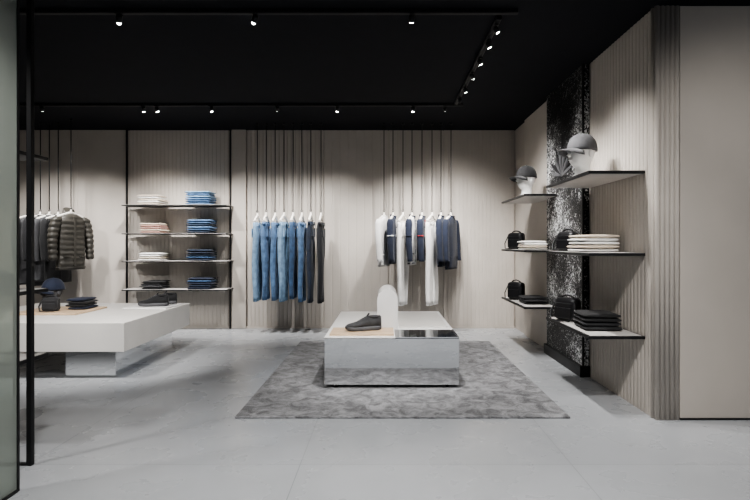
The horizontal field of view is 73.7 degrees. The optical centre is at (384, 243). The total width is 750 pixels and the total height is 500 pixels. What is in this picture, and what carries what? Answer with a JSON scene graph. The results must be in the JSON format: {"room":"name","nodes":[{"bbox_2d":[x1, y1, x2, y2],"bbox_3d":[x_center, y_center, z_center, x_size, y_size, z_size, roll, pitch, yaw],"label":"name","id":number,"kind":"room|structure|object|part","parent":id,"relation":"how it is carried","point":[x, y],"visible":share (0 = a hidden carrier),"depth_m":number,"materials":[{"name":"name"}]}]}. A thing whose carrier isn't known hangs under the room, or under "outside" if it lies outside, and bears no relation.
{"room":"clothing store","nodes":[
{"label":"clothing store","id":0,"kind":"room"},
{"bbox_2d":[20,130,514,327],"bbox_3d":[-2.000,-0.230,7.815,8.600,3.060,0.250,0,0,0],"label":"wall","id":1,"kind":"structure","parent":0,"point":[357,175],"depth_m":7.74,"materials":[{"name":"beige paint"}]},
{"bbox_2d":[183,326,514,327],"bbox_3d":[-2.150,1.285,7.713,8.300,0.030,0.015,0,0,0],"label":"baseboard","id":2,"kind":"structure","parent":1,"relation":"attached to","point":[185,326],"depth_m":7.71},
{"bbox_2d":[7,328,749,499],"bbox_3d":[-0.700,1.360,2.550,11.400,0.120,11.100,0,0,0],"label":"floor","id":3,"kind":"structure","parent":0,"point":[166,427],"depth_m":3.26,"materials":[{"name":"concrete"}]},
{"bbox_2d":[2,0,19,499],"bbox_3d":[-1.937,-0.230,1.018,0.030,3.060,3.235,0,0,0],"label":"door frame","id":4,"kind":"object","parent":3,"relation":"on","point":[18,1],"visible":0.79,"depth_m":2.63,"materials":[{"name":"black metal"}]},
{"bbox_2d":[0,0,16,499],"bbox_3d":[-1.938,-0.231,1.010,0.015,3.038,3.220,0,0,0],"label":"glass pane","id":5,"kind":"object","parent":4,"relation":"attached to","point":[8,8],"visible":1,"depth_m":2.56,"materials":[{"name":"grey"}]},
{"bbox_2d":[20,0,33,465],"bbox_3d":[-2.485,-0.230,2.940,0.830,3.060,0.030,0,0,0],"label":"post","id":6,"kind":"object","parent":3,"relation":"on","point":[29,3],"visible":1,"depth_m":2.92,"materials":[{"name":"black metal"}]},
{"bbox_2d":[20,150,47,364],"bbox_3d":[-2.575,0.200,3.135,0.750,2.200,0.270,0,0,0],"label":"shelf rack","id":7,"kind":"object","parent":3,"relation":"on","point":[37,355],"visible":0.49,"depth_m":3.18,"materials":[{"name":"black metal"}]},
{"bbox_2d":[20,303,189,376],"bbox_3d":[-3.440,1.025,5.550,1.920,0.550,1.600,0,0,0],"label":"display table","id":8,"kind":"object","parent":3,"relation":"on","point":[111,341],"visible":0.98,"depth_m":4.90,"materials":[{"name":"stone"}]},
{"bbox_2d":[20,306,106,314],"bbox_3d":[-3.600,0.739,5.550,0.700,0.020,0.600,0,0,0],"label":"display tray","id":9,"kind":"object","parent":8,"relation":"on","point":[64,310],"visible":0.51,"depth_m":5.40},
{"bbox_2d":[38,295,59,311],"bbox_3d":[-3.618,0.640,5.395,0.202,0.175,0.140,0,0,-6],"label":"crossbody bag","id":10,"kind":"object","parent":9,"relation":"on","point":[50,303],"visible":1,"depth_m":5.38,"materials":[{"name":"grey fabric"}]},
{"bbox_2d":[36,277,64,307],"bbox_3d":[-3.775,0.553,5.618,0.196,0.351,0.346,0,0,20],"label":"cap","id":11,"kind":"object","parent":9,"relation":"on","point":[55,286],"visible":0.74,"depth_m":5.60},
{"bbox_2d":[65,297,98,308],"bbox_3d":[-3.424,0.667,5.656,0.224,0.121,0.286,0,0,0],"label":"trousers","id":12,"kind":"object","parent":9,"relation":"on","point":[78,302],"visible":1,"depth_m":5.55,"materials":[{"name":"blue fabric"}]},
{"bbox_2d":[123,303,181,308],"bbox_3d":[-2.770,0.742,5.975,0.500,0.015,0.450,0,0,0],"label":"display riser","id":13,"kind":"object","parent":8,"relation":"on","point":[136,306],"visible":0.74,"depth_m":5.78,"materials":[{"name":"white paint"}]},
{"bbox_2d":[138,292,168,306],"bbox_3d":[-2.734,0.652,5.903,0.342,0.162,0.121,0,0,-8],"label":"sneaker","id":14,"kind":"object","parent":13,"relation":"on","point":[158,299],"visible":1,"depth_m":5.87,"materials":[{"name":"black fabric"}]},
{"bbox_2d":[164,291,176,303],"bbox_3d":[-2.717,0.652,6.090,0.342,0.162,0.121,0,0,-14],"label":"sneaker","id":15,"kind":"object","parent":13,"relation":"on","point":[172,296],"visible":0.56,"depth_m":6.09,"materials":[{"name":"black fabric"}]},
{"bbox_2d":[121,129,233,328],"bbox_3d":[-3.151,-0.230,7.520,1.643,3.060,0.360,0,0,0],"label":"shelving unit","id":16,"kind":"object","parent":3,"relation":"on","point":[127,289],"visible":0.92,"depth_m":7.53,"materials":[{"name":"black metal"}]},
{"bbox_2d":[137,195,168,204],"bbox_3d":[-3.482,-0.656,7.519,0.344,0.151,0.335,0,0,0],"label":"sweater","id":17,"kind":"object","parent":16,"relation":"on","point":[145,199],"visible":0.95,"depth_m":7.39,"materials":[{"name":"beige fabric"}]},
{"bbox_2d":[139,280,169,288],"bbox_3d":[-3.456,0.609,7.516,0.344,0.121,0.325,0,0,0],"label":"sweater","id":18,"kind":"object","parent":16,"relation":"on","point":[151,284],"visible":1,"depth_m":7.38,"materials":[{"name":"grey fabric"}]},
{"bbox_2d":[139,252,169,260],"bbox_3d":[-3.470,0.189,7.521,0.352,0.121,0.333,0,0,0],"label":"sweater","id":19,"kind":"object","parent":16,"relation":"on","point":[150,256],"visible":1,"depth_m":7.38,"materials":[{"name":"white fabric"}]},
{"bbox_2d":[140,223,169,232],"bbox_3d":[-3.459,-0.236,7.522,0.337,0.151,0.328,0,0,0],"label":"sweater","id":20,"kind":"object","parent":16,"relation":"on","point":[145,227],"visible":0.94,"depth_m":7.37,"materials":[{"name":"fabric"}]},
{"bbox_2d":[185,191,216,204],"bbox_3d":[-2.768,-0.683,7.519,0.388,0.205,0.335,0,0,0],"label":"jeans","id":21,"kind":"object","parent":16,"relation":"on","point":[194,197],"visible":0.94,"depth_m":7.38,"materials":[{"name":"fabric"}]},
{"bbox_2d":[186,219,216,232],"bbox_3d":[-2.752,-0.263,7.521,0.379,0.205,0.334,0,0,0],"label":"jeans","id":22,"kind":"object","parent":16,"relation":"on","point":[197,226],"visible":0.96,"depth_m":7.38,"materials":[{"name":"fabric"}]},
{"bbox_2d":[186,249,216,260],"bbox_3d":[-2.758,0.164,7.521,0.374,0.171,0.337,0,0,0],"label":"jeans","id":23,"kind":"object","parent":16,"relation":"on","point":[194,254],"visible":1,"depth_m":7.39,"materials":[{"name":"blue fabric"}]},
{"bbox_2d":[186,277,217,288],"bbox_3d":[-2.738,0.584,7.520,0.386,0.171,0.339,0,0,0],"label":"jeans","id":24,"kind":"object","parent":16,"relation":"on","point":[196,282],"visible":1,"depth_m":7.38,"materials":[{"name":"blue fabric"}]},
{"bbox_2d":[235,341,569,417],"bbox_3d":[0.130,1.292,5.170,2.500,0.016,2.900,0,0,0],"label":"rug","id":25,"kind":"object","parent":3,"relation":"on","point":[490,385],"visible":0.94,"depth_m":4.24,"materials":[{"name":"grey carpet"}]},
{"bbox_2d":[324,285,458,386],"bbox_3d":[0.060,0.863,5.300,1.200,0.840,1.700,0,0,0],"label":"display table","id":26,"kind":"object","parent":25,"relation":"on","point":[410,347],"visible":0.99,"depth_m":4.45,"materials":[{"name":"metal"}]},
{"bbox_2d":[329,328,393,335],"bbox_3d":[-0.210,0.818,4.670,0.580,0.020,0.340,0,0,0],"label":"tray","id":27,"kind":"object","parent":26,"relation":"on","point":[335,331],"depth_m":4.57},
{"bbox_2d":[345,313,381,330],"bbox_3d":[-0.203,0.726,4.681,0.342,0.162,0.121,0,0,-14],"label":"sneaker","id":28,"kind":"object","parent":26,"relation":"on","point":[369,322],"visible":1,"depth_m":4.65,"materials":[{"name":"fabric"}]},
{"bbox_2d":[20,0,749,130],"bbox_3d":[-0.700,-1.820,2.550,11.400,0.120,11.100,0,0,0],"label":"ceiling","id":29,"kind":"structure","parent":0,"point":[78,58],"depth_m":4.73,"materials":[{"name":"black paint"}]},
{"bbox_2d":[20,215,25,284],"bbox_3d":[-5.131,-0.590,7.247,0.125,2.340,0.566,0,0,16],"label":"coat","id":30,"kind":"object","parent":29,"relation":"hanging from","point":[22,263],"visible":0.09,"depth_m":7.09,"materials":[{"name":"grey fabric"}]},
{"bbox_2d":[22,122,43,285],"bbox_3d":[-4.990,-0.580,7.248,0.130,2.360,0.568,0,0,12],"label":"coat","id":31,"kind":"object","parent":29,"relation":"hanging from","point":[39,283],"visible":0.14,"depth_m":7.10,"materials":[{"name":"black fabric"}]},
{"bbox_3d":[-4.997,-1.116,7.250,0.040,1.288,0.040,0,0,12],"label":"ceiling rod","id":32,"kind":"part","parent":31,"relation":"part of","materials":[{"name":"black metal"}]},
{"bbox_2d":[34,122,51,281],"bbox_3d":[-4.860,-0.615,7.248,0.130,2.290,0.568,0,0,16],"label":"coat","id":33,"kind":"object","parent":29,"relation":"hanging from","point":[39,265],"visible":0.42,"depth_m":7.07,"materials":[{"name":"black fabric"}]},
{"bbox_3d":[-4.867,-1.116,7.250,0.040,1.288,0.040,0,0,16],"label":"ceiling rod","id":34,"kind":"part","parent":33,"relation":"part of","materials":[{"name":"black metal"}]},
{"bbox_2d":[39,122,71,281],"bbox_3d":[-4.731,-0.600,7.249,0.132,2.320,0.568,0,0,14],"label":"coat","id":35,"kind":"object","parent":29,"relation":"hanging from","point":[50,271],"visible":0.41,"depth_m":7.07,"materials":[{"name":"black fabric"}]},
{"bbox_3d":[-4.738,-1.116,7.250,0.040,1.288,0.040,0,0,14],"label":"ceiling rod","id":36,"kind":"part","parent":35,"relation":"part of","materials":[{"name":"black metal"}]},
{"bbox_2d":[47,119,93,269],"bbox_3d":[-4.428,-0.700,7.050,0.198,2.120,0.648,0,0,22],"label":"puffer jacket","id":37,"kind":"object","parent":29,"relation":"hanging from","point":[70,233],"visible":1,"depth_m":6.99,"materials":[{"name":"brown fabric"}]},
{"bbox_3d":[-4.427,-1.126,7.050,0.040,1.268,0.040,0,0,24],"label":"ceiling rod","id":38,"kind":"part","parent":37,"relation":"part of","materials":[{"name":"black metal"}]},
{"bbox_2d":[20,103,462,105],"bbox_3d":[-2.610,-1.744,6.270,7.180,0.032,0.040,0,0,0],"label":"track","id":39,"kind":"object","parent":29,"relation":"attached to","point":[21,104],"visible":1,"depth_m":6.25,"materials":[{"name":"black metal"}]},
{"bbox_2d":[251,123,261,301],"bbox_3d":[-1.868,-0.466,7.314,0.102,2.588,0.381,0,0,0],"label":"jeans","id":40,"kind":"object","parent":29,"relation":"hanging from","point":[256,231],"visible":0.94,"depth_m":7.19,"materials":[{"name":"blue fabric"}]},
{"bbox_3d":[-1.869,-1.110,7.315,0.040,1.300,0.040,0,0,0],"label":"ceiling rod","id":41,"kind":"part","parent":40,"relation":"part of","materials":[{"name":"black metal"}]},
{"bbox_2d":[261,123,270,300],"bbox_3d":[-1.738,-0.475,7.319,0.105,2.569,0.384,0,0,-1],"label":"jeans","id":42,"kind":"object","parent":29,"relation":"hanging from","point":[265,230],"visible":0.94,"depth_m":7.18,"materials":[{"name":"blue fabric"}]},
{"bbox_3d":[-1.737,-1.114,7.315,0.040,1.292,0.040,0,0,-1],"label":"ceiling rod","id":43,"kind":"part","parent":42,"relation":"part of","materials":[{"name":"black metal"}]},
{"bbox_2d":[20,9,518,14],"bbox_3d":[-2.600,-1.744,3.760,7.200,0.032,0.040,0,0,0],"label":"track","id":44,"kind":"object","parent":29,"relation":"attached to","point":[22,11],"visible":1,"depth_m":3.74,"materials":[{"name":"black metal"}]},
{"bbox_2d":[115,12,122,24],"bbox_3d":[-2.000,-1.692,3.760,0.054,0.072,0.060,0,0,0],"label":"track spotlight","id":45,"kind":"object","parent":44,"relation":"attached to","point":[119,16],"visible":1,"depth_m":3.75,"materials":[{"name":"black metal"}]},
{"bbox_2d":[251,12,257,23],"bbox_3d":[-0.980,-1.693,3.760,0.058,0.069,0.061,0,0,0],"label":"track spotlight","id":46,"kind":"object","parent":44,"relation":"attached to","point":[254,19],"visible":1,"depth_m":3.75,"materials":[{"name":"black metal"}]},
{"bbox_2d":[409,12,414,22],"bbox_3d":[0.200,-1.694,3.760,0.044,0.067,0.060,0,0,0],"label":"track spotlight","id":47,"kind":"object","parent":44,"relation":"attached to","point":[411,16],"visible":1,"depth_m":3.74,"materials":[{"name":"black metal"}]},
{"bbox_2d":[270,123,278,300],"bbox_3d":[-1.605,-0.473,7.305,0.102,2.573,0.380,0,0,-1],"label":"jeans","id":48,"kind":"object","parent":29,"relation":"hanging from","point":[274,278],"visible":0.85,"depth_m":7.16,"materials":[{"name":"blue fabric"}]},
{"bbox_3d":[-1.606,-1.112,7.307,0.040,1.296,0.040,0,0,-1],"label":"ceiling rod","id":49,"kind":"part","parent":48,"relation":"part of","materials":[{"name":"black metal"}]},
{"bbox_2d":[277,123,288,301],"bbox_3d":[-1.474,-0.465,7.303,0.102,2.590,0.383,0,0,8],"label":"jeans","id":50,"kind":"object","parent":29,"relation":"hanging from","point":[282,231],"visible":0.96,"depth_m":7.17,"materials":[{"name":"blue fabric"}]},
{"bbox_2d":[288,123,297,298],"bbox_3d":[-1.342,-0.485,7.299,0.112,2.550,0.382,0,0,-3],"label":"jeans","id":51,"kind":"object","parent":29,"relation":"hanging from","point":[292,230],"visible":0.99,"depth_m":7.15,"materials":[{"name":"blue fabric"}]},
{"bbox_2d":[297,123,305,301],"bbox_3d":[-1.210,-0.464,7.281,0.101,2.593,0.384,0,0,0],"label":"jeans","id":52,"kind":"object","parent":29,"relation":"hanging from","point":[301,230],"visible":0.97,"depth_m":7.14,"materials":[{"name":"blue fabric"}]},
{"bbox_3d":[-1.212,-1.112,7.286,0.040,1.295,0.040,0,0,0],"label":"ceiling rod","id":53,"kind":"part","parent":52,"relation":"part of","materials":[{"name":"black metal"}]},
{"bbox_2d":[306,123,314,302],"bbox_3d":[-1.080,-0.458,7.285,0.102,2.603,0.384,0,0,0],"label":"jeans","id":54,"kind":"object","parent":29,"relation":"hanging from","point":[310,230],"visible":1,"depth_m":7.13,"materials":[{"name":"grey fabric"}]},
{"bbox_3d":[-1.080,-1.117,7.280,0.040,1.286,0.040,0,0,0],"label":"ceiling rod","id":55,"kind":"part","parent":54,"relation":"part of","materials":[{"name":"black metal"}]},
{"bbox_2d":[316,123,325,303],"bbox_3d":[-0.934,-0.454,7.301,0.107,2.612,0.380,0,0,0],"label":"jeans","id":56,"kind":"object","parent":29,"relation":"hanging from","point":[320,230],"visible":1,"depth_m":7.15,"materials":[{"name":"black fabric"}]},
{"bbox_2d":[375,123,389,266],"bbox_3d":[-0.006,-0.718,7.297,0.127,2.085,0.567,0,0,20],"label":"overshirt","id":57,"kind":"object","parent":29,"relation":"hanging from","point":[381,223],"visible":0.68,"depth_m":7.11,"materials":[{"name":"white fabric"}]},
{"bbox_2d":[387,123,397,263],"bbox_3d":[0.125,-0.738,7.298,0.127,2.045,0.584,0,0,12],"label":"jacket","id":58,"kind":"object","parent":29,"relation":"hanging from","point":[392,221],"visible":0.73,"depth_m":7.05,"materials":[{"name":"blue fabric"}]},
{"bbox_2d":[396,123,408,305],"bbox_3d":[0.262,-0.435,7.304,0.103,2.650,0.383,0,0,24],"label":"trousers","id":59,"kind":"object","parent":29,"relation":"hanging from","point":[402,267],"visible":0.87,"depth_m":7.17,"materials":[{"name":"white fabric"}]},
{"bbox_2d":[405,123,418,264],"bbox_3d":[0.401,-0.728,7.298,0.130,2.065,0.584,0,0,16],"label":"jacket","id":60,"kind":"object","parent":29,"relation":"hanging from","point":[412,257],"visible":0.91,"depth_m":7.10,"materials":[{"name":"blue fabric"}]},
{"bbox_2d":[416,123,425,261],"bbox_3d":[0.548,-0.756,7.298,0.130,2.008,0.584,0,0,12],"label":"jacket","id":61,"kind":"object","parent":29,"relation":"hanging from","point":[421,250],"visible":0.83,"depth_m":7.04,"materials":[{"name":"blue fabric"}]},
{"bbox_2d":[425,123,438,305],"bbox_3d":[0.686,-0.435,7.295,0.103,2.650,0.382,0,0,30],"label":"trousers","id":62,"kind":"object","parent":29,"relation":"hanging from","point":[431,271],"visible":0.9,"depth_m":7.19,"materials":[{"name":"white fabric"}]},
{"bbox_2d":[436,123,444,266],"bbox_3d":[0.824,-0.718,7.298,0.131,2.085,0.568,0,0,14],"label":"jacket","id":63,"kind":"object","parent":29,"relation":"hanging from","point":[439,234],"visible":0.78,"depth_m":7.04,"materials":[{"name":"blue fabric"}]},
{"bbox_2d":[442,123,460,269],"bbox_3d":[0.971,-0.698,7.296,0.128,2.125,0.566,0,0,28],"label":"jacket","id":64,"kind":"object","parent":29,"relation":"hanging from","point":[450,227],"visible":1,"depth_m":7.19,"materials":[{"name":"blue fabric"}]},
{"bbox_2d":[454,16,501,104],"bbox_3d":[0.880,-1.744,5.025,0.040,0.032,2.350,0,0,0],"label":"track","id":65,"kind":"object","parent":29,"relation":"attached to","point":[498,19],"visible":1,"depth_m":4.56,"materials":[{"name":"black metal"}]},
{"bbox_2d":[469,72,474,79],"bbox_3d":[0.880,-1.694,5.050,0.059,0.068,0.060,0,0,0],"label":"track spotlight","id":66,"kind":"object","parent":65,"relation":"attached to","point":[471,75],"visible":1,"depth_m":5.04,"materials":[{"name":"black metal"}]},
{"bbox_2d":[477,57,482,65],"bbox_3d":[0.880,-1.694,4.650,0.060,0.068,0.060,0,0,0],"label":"track spotlight","id":67,"kind":"object","parent":65,"relation":"attached to","point":[479,61],"visible":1,"depth_m":4.63,"materials":[{"name":"black metal"}]},
{"bbox_2d":[485,39,491,48],"bbox_3d":[0.880,-1.694,4.250,0.058,0.067,0.060,0,0,0],"label":"track spotlight","id":68,"kind":"object","parent":65,"relation":"attached to","point":[488,44],"visible":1,"depth_m":4.23,"materials":[{"name":"black metal"}]},
{"bbox_2d":[493,24,499,33],"bbox_3d":[0.880,-1.694,3.950,0.061,0.068,0.060,0,0,0],"label":"track spotlight","id":69,"kind":"object","parent":65,"relation":"attached to","point":[496,30],"visible":1,"depth_m":3.93,"materials":[{"name":"black metal"}]},
{"bbox_2d":[544,64,589,376],"bbox_3d":[1.950,-0.230,5.430,0.100,3.059,1.120,0,0,0],"label":"wall panel","id":70,"kind":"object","parent":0,"point":[568,104],"depth_m":5.29,"materials":[{"name":"black stone"}]},
{"bbox_2d":[515,5,749,419],"bbox_3d":[3.442,-0.230,5.843,2.915,3.060,4.314,0,0,0],"label":"wall","id":71,"kind":"structure","parent":0,"point":[669,99],"depth_m":3.69,"materials":[{"name":"beige paint"}]},
{"bbox_2d":[501,249,551,251],"bbox_3d":[1.775,0.081,6.170,0.420,0.028,1.100,0,0,0],"label":"wall shelf","id":72,"kind":"object","parent":71,"relation":"attached to","point":[511,250],"visible":0.71,"depth_m":5.78,"materials":[{"name":"black metal"}]},
{"bbox_2d":[504,230,524,248],"bbox_3d":[1.656,-0.055,6.380,0.183,0.242,0.256,0,0,-40],"label":"crossbody bag","id":73,"kind":"object","parent":72,"relation":"on","point":[512,237],"visible":0.9,"depth_m":6.34,"materials":[{"name":"black leather"}]},
{"bbox_2d":[517,241,547,249],"bbox_3d":[1.760,0.014,5.976,0.297,0.105,0.344,0,0,0],"label":"shirts","id":74,"kind":"object","parent":72,"relation":"on","point":[528,245],"visible":1,"depth_m":5.83,"materials":[{"name":"white fabric"}]},
{"bbox_2d":[501,297,554,308],"bbox_3d":[1.775,0.721,6.170,0.420,0.028,1.100,0,0,0],"label":"wall shelf","id":75,"kind":"object","parent":71,"relation":"attached to","point":[515,302],"visible":0.47,"depth_m":5.75,"materials":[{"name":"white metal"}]},
{"bbox_2d":[504,279,524,299],"bbox_3d":[1.656,0.580,6.380,0.183,0.253,0.256,0,0,-40],"label":"crossbody bag","id":76,"kind":"object","parent":75,"relation":"on","point":[515,289],"visible":0.96,"depth_m":6.34,"materials":[{"name":"black leather"}]},
{"bbox_2d":[519,295,547,303],"bbox_3d":[1.769,0.664,5.974,0.281,0.085,0.330,0,0,0],"label":"trousers","id":77,"kind":"object","parent":75,"relation":"on","point":[526,299],"visible":1,"depth_m":5.86,"materials":[{"name":"black fabric"}]},
{"bbox_2d":[501,194,556,203],"bbox_3d":[1.775,-0.554,6.170,0.420,0.028,1.100,0,0,0],"label":"wall shelf","id":78,"kind":"object","parent":71,"relation":"attached to","point":[524,198],"visible":0.8,"depth_m":6.07,"materials":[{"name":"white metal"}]},
{"bbox_2d":[509,165,536,194],"bbox_3d":[1.656,-0.760,6.000,0.376,0.381,0.213,0,0,-24],"label":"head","id":79,"kind":"object","parent":78,"relation":"on","point":[525,177],"visible":0.98,"depth_m":5.95},
{"bbox_2d":[546,170,644,187],"bbox_3d":[1.782,-0.554,4.350,0.435,0.028,1.020,0,0,0],"label":"wall shelf","id":80,"kind":"object","parent":71,"relation":"attached to","point":[591,178],"visible":1,"depth_m":4.13,"materials":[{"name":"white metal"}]},
{"bbox_2d":[558,133,597,175],"bbox_3d":[1.654,-0.764,4.301,0.385,0.390,0.218,0,0,-22],"label":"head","id":81,"kind":"object","parent":80,"relation":"on","point":[581,149],"visible":0.94,"depth_m":4.25},
{"bbox_2d":[546,317,644,338],"bbox_3d":[1.782,0.721,4.350,0.435,0.028,1.020,0,0,0],"label":"wall shelf","id":82,"kind":"object","parent":71,"relation":"attached to","point":[589,334],"visible":0.68,"depth_m":3.99,"materials":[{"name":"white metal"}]},
{"bbox_2d":[550,294,580,321],"bbox_3d":[1.660,0.585,4.604,0.198,0.242,0.280,0,0,-30],"label":"crossbody bag","id":83,"kind":"object","parent":82,"relation":"on","point":[565,307],"visible":0.94,"depth_m":4.56,"materials":[{"name":"black leather"}]},
{"bbox_2d":[573,310,622,330],"bbox_3d":[1.785,0.638,4.216,0.305,0.137,0.359,0,0,5],"label":"trousers","id":84,"kind":"object","parent":82,"relation":"on","point":[595,320],"visible":1,"depth_m":4.07,"materials":[{"name":"black fabric"}]},
{"bbox_2d":[546,251,644,255],"bbox_3d":[1.782,0.081,4.350,0.435,0.028,1.020,0,0,0],"label":"wall shelf","id":85,"kind":"object","parent":71,"relation":"attached to","point":[547,252],"visible":0.9,"depth_m":3.94,"materials":[{"name":"black metal"}]},
{"bbox_2d":[552,229,578,250],"bbox_3d":[1.662,-0.038,4.605,0.184,0.208,0.235,0,0,-30],"label":"crossbody bag","id":86,"kind":"object","parent":85,"relation":"on","point":[561,238],"visible":0.78,"depth_m":4.59,"materials":[{"name":"black leather"}]},
{"bbox_2d":[567,235,619,251],"bbox_3d":[1.781,-0.006,4.282,0.333,0.146,0.348,0,0,-5],"label":"shirts","id":87,"kind":"object","parent":85,"relation":"on","point":[583,243],"visible":1,"depth_m":4.14,"materials":[{"name":"white fabric"}]},
{"bbox_2d":[680,418,749,419],"bbox_3d":[3.540,1.292,3.694,2.720,0.015,0.012,0,0,0],"label":"baseboard","id":88,"kind":"structure","parent":71,"relation":"attached to","point":[680,418],"depth_m":3.69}
]}

